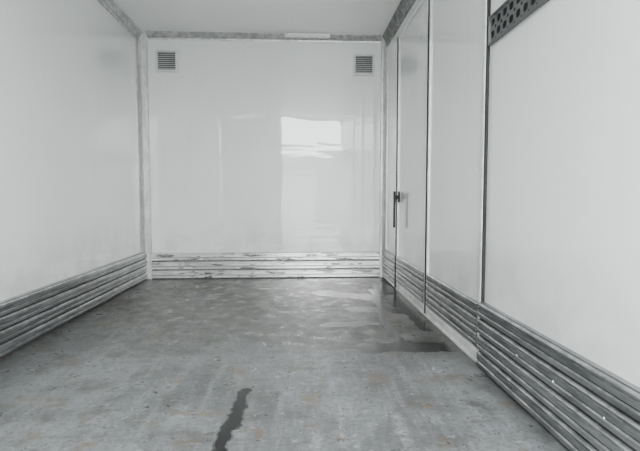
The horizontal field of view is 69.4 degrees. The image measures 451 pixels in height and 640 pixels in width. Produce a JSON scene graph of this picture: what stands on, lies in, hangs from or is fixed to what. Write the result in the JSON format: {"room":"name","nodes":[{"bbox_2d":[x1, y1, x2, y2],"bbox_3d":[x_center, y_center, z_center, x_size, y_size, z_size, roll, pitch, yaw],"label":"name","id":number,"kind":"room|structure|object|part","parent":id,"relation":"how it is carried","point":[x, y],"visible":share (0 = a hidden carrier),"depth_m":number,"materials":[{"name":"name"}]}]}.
{"room":"truck cargo interior","nodes":[
{"label":"truck cargo interior","id":0,"kind":"room"},
{"bbox_2d":[0,0,139,300],"bbox_3d":[-1.742,-0.546,2.278,0.060,2.500,5.020,0,3,-3],"label":"wall","id":1,"kind":"structure","parent":0,"point":[69,196],"depth_m":3.17,"materials":[{"name":"white plastic"}]},
{"bbox_2d":[0,252,147,357],"bbox_3d":[-1.685,0.561,2.316,0.050,0.285,4.959,0,3,-3],"label":"baseboard","id":2,"kind":"structure","parent":1,"relation":"attached to","point":[25,317],"depth_m":3.05,"materials":[{"name":"grey metal"}]},
{"bbox_2d":[97,0,142,38],"bbox_3d":[-1.683,-1.752,2.179,0.055,0.080,4.959,0,3,-3],"label":"trim","id":3,"kind":"structure","parent":1,"relation":"attached to","point":[110,6],"depth_m":4.15,"materials":[{"name":"metal"}]},
{"bbox_2d":[135,32,151,278],"bbox_3d":[-1.784,-0.688,4.682,0.095,2.499,0.085,0,3,-3],"label":"trim","id":4,"kind":"structure","parent":1,"relation":"attached to","point":[141,46],"depth_m":4.69,"materials":[{"name":"metal"}]},
{"bbox_2d":[113,0,400,36],"bbox_3d":[-0.451,-1.828,2.266,2.645,0.060,5.020,0,3,-3],"label":"ceiling","id":5,"kind":"structure","parent":0,"point":[364,17],"depth_m":4.19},
{"bbox_2d":[284,33,329,37],"bbox_3d":[-0.127,-1.916,4.654,0.460,0.044,0.040,0,3,-3],"label":"lamp","id":6,"kind":"object","parent":5,"relation":"attached to","point":[287,35],"visible":1,"depth_m":4.64,"materials":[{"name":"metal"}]},
{"bbox_2d":[147,38,380,252],"bbox_3d":[-0.574,-0.697,4.815,2.525,2.500,0.060,0,3,-3],"label":"wall","id":7,"kind":"structure","parent":0,"point":[256,146],"depth_m":4.78,"materials":[{"name":"white plastic"}]},
{"bbox_2d":[155,49,177,71],"bbox_3d":[-1.549,-1.665,4.669,0.224,0.224,0.018,0,3,-3],"label":"air vent","id":8,"kind":"object","parent":7,"relation":"in","point":[166,60],"visible":1,"depth_m":4.67,"materials":[{"name":"plastic"}]},
{"bbox_2d":[146,31,380,42],"bbox_3d":[-0.554,-1.909,4.683,2.360,0.065,0.060,0,3,-3],"label":"trim","id":9,"kind":"structure","parent":7,"relation":"attached to","point":[153,35],"depth_m":4.68,"materials":[{"name":"metal"}]},
{"bbox_2d":[151,251,379,278],"bbox_3d":[-0.557,0.416,4.840,2.375,0.275,0.024,0,3,-3],"label":"baseboard","id":10,"kind":"structure","parent":7,"relation":"attached to","point":[192,265],"depth_m":4.83,"materials":[{"name":"grey metal"}]},
{"bbox_2d":[353,53,374,75],"bbox_3d":[0.454,-1.661,4.769,0.224,0.224,0.018,0,3,-3],"label":"air vent","id":11,"kind":"object","parent":7,"relation":"in","point":[363,63],"visible":1,"depth_m":4.76,"materials":[{"name":"plastic"}]},
{"bbox_2d":[0,277,569,450],"bbox_3d":[-0.451,0.738,2.418,2.645,0.080,5.020,0,3,-3],"label":"floor","id":12,"kind":"structure","parent":0,"point":[344,363],"depth_m":2.17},
{"bbox_2d":[386,0,639,387],"bbox_3d":[0.840,-0.554,2.406,0.060,2.500,5.020,0,3,-3],"label":"wall","id":13,"kind":"structure","parent":0,"point":[562,258],"depth_m":1.59,"materials":[{"name":"white plastic"}]},
{"bbox_2d":[379,37,387,276],"bbox_3d":[0.660,-0.696,4.803,0.060,2.499,0.085,0,3,-3],"label":"trim","id":14,"kind":"structure","parent":13,"relation":"attached to","point":[384,50],"depth_m":4.81,"materials":[{"name":"metal"}]},
{"bbox_2d":[382,0,415,46],"bbox_3d":[0.787,-1.740,2.303,0.050,0.120,4.959,0,3,-3],"label":"trim","id":15,"kind":"structure","parent":13,"relation":"attached to","point":[404,6],"depth_m":4.16,"materials":[{"name":"metal"}]},
{"bbox_2d":[396,256,423,302],"bbox_3d":[0.729,0.423,3.793,0.018,0.235,0.900,0,3,-3],"label":"baseboard","id":16,"kind":"structure","parent":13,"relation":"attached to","point":[411,277],"depth_m":3.70,"materials":[{"name":"grey metal"}]},
{"bbox_2d":[393,0,427,304],"bbox_3d":[0.731,-0.535,3.736,0.115,2.266,0.952,0,3,-3],"label":"leaf","id":17,"kind":"object","parent":13,"relation":"attached to","point":[413,42],"depth_m":3.67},
{"bbox_3d":[0.682,-0.143,4.128,0.054,0.325,0.060,0,3,-3],"label":"handle","id":18,"kind":"part","parent":17,"relation":"part of","materials":[{"name":"metal"}]},
{"bbox_2d":[396,287,476,361],"bbox_3d":[0.780,0.636,3.309,0.067,0.018,1.945,0,3,-3],"label":"sill","id":19,"kind":"structure","parent":13,"relation":"attached to","point":[446,333],"depth_m":2.91,"materials":[{"name":"metal"}]},
{"bbox_2d":[396,0,427,310],"bbox_3d":[0.732,-0.535,3.733,0.012,2.266,0.958,0,3,-3],"label":"frame","id":20,"kind":"object","parent":19,"relation":"on","point":[419,304],"visible":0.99,"depth_m":4.00,"materials":[{"name":"metal"}]},
{"bbox_2d":[426,0,486,356],"bbox_3d":[0.781,-0.477,2.748,0.012,2.266,0.973,0,3,-3],"label":"frame","id":21,"kind":"object","parent":19,"relation":"on","point":[465,344],"visible":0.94,"depth_m":2.42,"materials":[{"name":"metal"}]},
{"bbox_2d":[395,0,490,312],"bbox_3d":[0.778,-0.505,3.243,0.061,2.297,1.999,0,3,-3],"label":"gasket","id":22,"kind":"object","parent":13,"relation":"attached to","point":[488,1],"visible":0.45,"depth_m":2.29,"materials":[{"name":"black rubber"}]},
{"bbox_2d":[425,0,483,349],"bbox_3d":[0.803,-0.477,2.752,0.069,2.266,0.967,0,3,-3],"label":"leaf","id":23,"kind":"object","parent":13,"relation":"attached to","point":[457,25],"depth_m":2.68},
{"bbox_3d":[0.778,0.482,2.808,0.018,0.235,0.915,0,3,-3],"label":"toe kick","id":24,"kind":"part","parent":23,"relation":"part of","materials":[{"name":"grey metal"}]},
{"bbox_2d":[382,249,639,450],"bbox_3d":[0.793,0.534,2.438,0.038,0.325,4.959,0,3,-3],"label":"baseboard","id":25,"kind":"structure","parent":13,"relation":"attached to","point":[586,406],"depth_m":1.59,"materials":[{"name":"grey metal"}]},
{"bbox_2d":[488,0,548,45],"bbox_3d":[0.867,-0.856,1.052,0.018,0.135,2.312,0,3,-3],"label":"track","id":26,"kind":"object","parent":13,"relation":"attached to","point":[511,13],"visible":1,"depth_m":2.00,"materials":[{"name":"metal"}]}
]}

